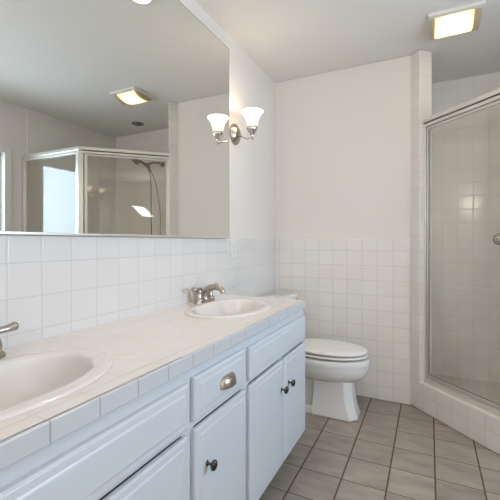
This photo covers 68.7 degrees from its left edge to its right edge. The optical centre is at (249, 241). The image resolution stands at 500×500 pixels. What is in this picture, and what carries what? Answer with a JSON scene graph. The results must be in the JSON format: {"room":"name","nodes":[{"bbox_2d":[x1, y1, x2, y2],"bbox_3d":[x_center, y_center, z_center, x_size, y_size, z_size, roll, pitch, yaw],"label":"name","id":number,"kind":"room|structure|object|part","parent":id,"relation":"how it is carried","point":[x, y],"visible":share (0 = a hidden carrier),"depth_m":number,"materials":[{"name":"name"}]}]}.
{"room":"bathroom","nodes":[
{"label":"bathroom","id":0,"kind":"room"},
{"bbox_2d":[0,0,274,349],"bbox_3d":[-0.679,-0.085,1.326,0.126,2.440,3.786,0,0,26],"label":"wall","id":1,"kind":"structure","parent":0,"point":[51,286],"depth_m":1.69,"materials":[{"name":"white paint"}]},
{"bbox_2d":[0,0,229,237],"bbox_3d":[-0.434,-0.609,1.659,0.022,1.172,1.360,0,0,26],"label":"mirror","id":2,"kind":"object","parent":1,"relation":"attached to","point":[114,114],"visible":1,"depth_m":1.43,"materials":[{"name":"silver mirror"}]},
{"bbox_2d":[231,240,235,257],"bbox_3d":[-0.105,0.043,2.349,0.008,0.115,0.070,0,0,26],"label":"outlet plate","id":3,"kind":"object","parent":1,"relation":"attached to","point":[233,242],"visible":1,"depth_m":2.34,"materials":[{"name":"white plastic"}]},
{"bbox_2d":[229,108,262,144],"bbox_3d":[-0.024,-0.720,2.306,0.234,0.182,0.139,0,0,37],"label":"wall sconce","id":4,"kind":"object","parent":1,"relation":"attached to","point":[252,115],"visible":1,"depth_m":2.26,"materials":[{"name":"white glass"}]},
{"bbox_3d":[-0.085,-0.698,2.366,0.040,0.137,0.126,0,0,26],"label":"plate","id":5,"kind":"part","parent":4,"relation":"part of","materials":[{"name":"silver metal"}]},
{"bbox_3d":[0.014,-0.781,2.277,0.139,0.060,0.139,0,0,26],"label":"lamp shade","id":6,"kind":"part","parent":4,"relation":"part of","materials":[{"name":"white glass"}]},
{"bbox_2d":[195,0,499,82],"bbox_3d":[0.594,-1.355,1.028,2.676,0.100,4.610,0,0,26],"label":"ceiling","id":7,"kind":"structure","parent":0,"point":[287,39],"depth_m":2.29,"materials":[{"name":"white paint"}]},
{"bbox_2d":[428,0,485,41],"bbox_3d":[1.206,-1.276,2.159,0.280,0.058,0.290,0,0,26],"label":"ceiling light","id":8,"kind":"object","parent":7,"relation":"attached to","point":[467,18],"visible":1,"depth_m":2.10,"materials":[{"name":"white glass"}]},
{"bbox_2d":[275,49,431,408],"bbox_3d":[0.809,-0.085,3.065,1.272,2.440,0.762,0,0,26],"label":"wall","id":9,"kind":"structure","parent":0,"point":[349,142],"depth_m":2.69,"materials":[{"name":"white paint"}]},
{"bbox_2d":[420,382,499,454],"bbox_3d":[1.558,1.040,1.858,0.399,0.190,1.462,0,0,-42],"label":"trim","id":10,"kind":"structure","parent":9,"relation":"attached to","point":[482,426],"depth_m":2.16,"materials":[{"name":"white tile"}]},
{"bbox_2d":[423,88,499,416],"bbox_3d":[1.553,0.056,1.863,0.347,1.778,1.442,0,0,-41],"label":"shower enclosure","id":11,"kind":"object","parent":10,"relation":"on","point":[492,98],"visible":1,"depth_m":2.40,"materials":[{"name":"silver metal"}]},
{"bbox_3d":[1.555,-0.805,1.864,0.342,0.056,1.442,0,0,-41],"label":"header rail","id":12,"kind":"part","parent":11,"relation":"part of","materials":[{"name":"silver metal"}]},
{"bbox_2d":[259,395,499,499],"bbox_3d":[0.594,1.175,1.028,2.676,0.080,4.610,0,0,26],"label":"floor","id":13,"kind":"structure","parent":0,"point":[393,450],"depth_m":1.89,"materials":[{"name":"grey tile"}]},
{"bbox_2d":[0,309,304,499],"bbox_3d":[-0.305,0.748,1.298,0.560,0.775,1.784,0,0,26],"label":"vanity cabinet","id":14,"kind":"object","parent":13,"relation":"on","point":[222,428],"visible":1,"depth_m":1.06,"materials":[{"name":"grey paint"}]},
{"bbox_3d":[-0.251,0.780,0.871,0.018,0.478,0.338,0,0,26],"label":"door","id":15,"kind":"part","parent":14,"relation":"part of","materials":[{"name":"grey paint"}]},
{"bbox_2d":[0,294,305,470],"bbox_3d":[-0.327,0.339,1.303,0.525,0.042,1.803,0,0,26],"label":"countertop","id":16,"kind":"structure","parent":14,"relation":"on","point":[147,351],"depth_m":1.05,"materials":[{"name":"tile"}]},
{"bbox_2d":[0,322,18,358],"bbox_3d":[-0.721,0.269,0.949,0.178,0.097,0.176,0,0,-19],"label":"faucet","id":17,"kind":"object","parent":16,"relation":"on","point":[13,326],"visible":1,"depth_m":1.02,"materials":[{"name":"silver metal"}]},
{"bbox_3d":[-0.726,0.309,0.952,0.054,0.018,0.166,0,0,26],"label":"plate","id":18,"kind":"part","parent":17,"relation":"part of","materials":[{"name":"silver metal"}]},
{"bbox_3d":[-0.685,0.242,1.025,0.030,0.029,0.064,0,0,30],"label":"lever","id":19,"kind":"part","parent":17,"relation":"part of","materials":[{"name":"silver metal"}]},
{"bbox_2d":[0,350,112,420],"bbox_3d":[-0.555,0.377,0.811,0.370,0.134,0.530,0,0,26],"label":"sink","id":20,"kind":"object","parent":16,"relation":"in","point":[28,382],"visible":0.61,"depth_m":0.96,"materials":[{"name":"white ceramic"}]},
{"bbox_2d":[191,283,224,303],"bbox_3d":[-0.236,0.269,1.941,0.178,0.097,0.176,0,0,-19],"label":"faucet","id":21,"kind":"object","parent":16,"relation":"on","point":[205,295],"visible":0.98,"depth_m":1.90,"materials":[{"name":"silver metal"}]},
{"bbox_3d":[-0.274,0.242,1.866,0.030,0.029,0.064,0,0,23],"label":"lever","id":22,"kind":"part","parent":21,"relation":"part of","materials":[{"name":"silver metal"}]},
{"bbox_3d":[-0.264,0.271,1.896,0.045,0.066,0.045,0,0,26],"label":"handle","id":23,"kind":"part","parent":21,"relation":"part of","materials":[{"name":"silver metal"}]},
{"bbox_3d":[-0.241,0.309,1.943,0.054,0.018,0.166,0,0,26],"label":"plate","id":24,"kind":"part","parent":21,"relation":"part of","materials":[{"name":"silver metal"}]},
{"bbox_3d":[-0.196,0.262,1.921,0.147,0.083,0.048,0,0,26],"label":"spout","id":25,"kind":"part","parent":21,"relation":"part of","materials":[{"name":"silver metal"}]},
{"bbox_2d":[184,299,272,318],"bbox_3d":[-0.094,0.377,1.766,0.370,0.134,0.530,0,0,26],"label":"sink","id":26,"kind":"object","parent":16,"relation":"in","point":[226,308],"visible":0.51,"depth_m":1.88,"materials":[{"name":"white ceramic"}]},
{"bbox_3d":[-0.114,0.665,1.093,0.036,0.035,0.024,0,0,26],"label":"knob","id":27,"kind":"part","parent":14,"relation":"part of","materials":[{"name":"grey metal"}]},
{"bbox_3d":[-0.092,0.454,1.196,0.018,0.127,0.324,0,0,26],"label":"drawer","id":28,"kind":"part","parent":14,"relation":"part of","materials":[{"name":"grey paint"}]},
{"bbox_3d":[-0.091,0.780,1.199,0.018,0.478,0.326,0,0,26],"label":"door","id":29,"kind":"part","parent":14,"relation":"part of","materials":[{"name":"grey paint"}]},
{"bbox_3d":[-0.064,0.454,1.205,0.025,0.036,0.094,0,0,26],"label":"cup pull","id":30,"kind":"part","parent":14,"relation":"part of","materials":[{"name":"silver metal"}]},
{"bbox_3d":[0.071,0.780,1.530,0.018,0.478,0.348,0,0,26],"label":"door","id":31,"kind":"part","parent":14,"relation":"part of","materials":[{"name":"grey paint"}]},
{"bbox_3d":[0.157,0.665,1.646,0.036,0.035,0.024,0,0,26],"label":"knob","id":32,"kind":"part","parent":14,"relation":"part of","materials":[{"name":"grey metal"}]},
{"bbox_3d":[0.198,0.665,1.729,0.036,0.035,0.024,0,0,26],"label":"knob","id":33,"kind":"part","parent":14,"relation":"part of","materials":[{"name":"grey metal"}]},
{"bbox_3d":[0.224,0.780,1.841,0.018,0.478,0.328,0,0,26],"label":"door","id":34,"kind":"part","parent":14,"relation":"part of","materials":[{"name":"grey paint"}]},
{"bbox_2d":[256,291,369,421],"bbox_3d":[0.417,0.761,2.512,0.778,0.747,0.492,0,0,26],"label":"toilet","id":35,"kind":"object","parent":13,"relation":"on","point":[332,367],"visible":0.62,"depth_m":2.34,"materials":[{"name":"white ceramic"}]},
{"bbox_3d":[0.169,0.406,2.634,0.225,0.035,0.492,0,0,26],"label":"tank lid","id":36,"kind":"part","parent":35,"relation":"part of","materials":[{"name":"white ceramic"}]},
{"bbox_3d":[0.542,0.704,2.451,0.474,0.022,0.350,0,0,26],"label":"seat lid","id":37,"kind":"part","parent":35,"relation":"part of","materials":[{"name":"white plastic"}]},
{"bbox_3d":[0.542,0.731,2.451,0.480,0.012,0.356,0,0,26],"label":"seat","id":38,"kind":"part","parent":35,"relation":"part of","materials":[{"name":"white plastic"}]},
{"bbox_3d":[0.513,0.829,2.465,0.565,0.163,0.366,0,0,26],"label":"bowl","id":39,"kind":"part","parent":35,"relation":"part of","materials":[{"name":"white ceramic"}]},
{"bbox_2d":[432,72,499,382],"bbox_3d":[2.134,-0.085,2.771,1.440,2.440,0.126,0,0,26],"label":"wall","id":40,"kind":"structure","parent":0,"point":[465,150],"depth_m":2.91,"materials":[{"name":"white tile"}]},
{"bbox_2d":[492,233,499,244],"bbox_3d":[1.902,-0.020,2.783,0.092,0.092,0.056,0,0,26],"label":"shower valve","id":41,"kind":"object","parent":40,"relation":"attached to","point":[496,238],"visible":1,"depth_m":2.81,"materials":[{"name":"silver metal"}]},
{"bbox_2d":[432,374,499,403],"bbox_3d":[1.814,1.110,2.253,1.308,0.050,1.086,0,0,26],"label":"floor","id":42,"kind":"structure","parent":0,"point":[488,390],"depth_m":2.75,"materials":[{"name":"tile"}]}
]}

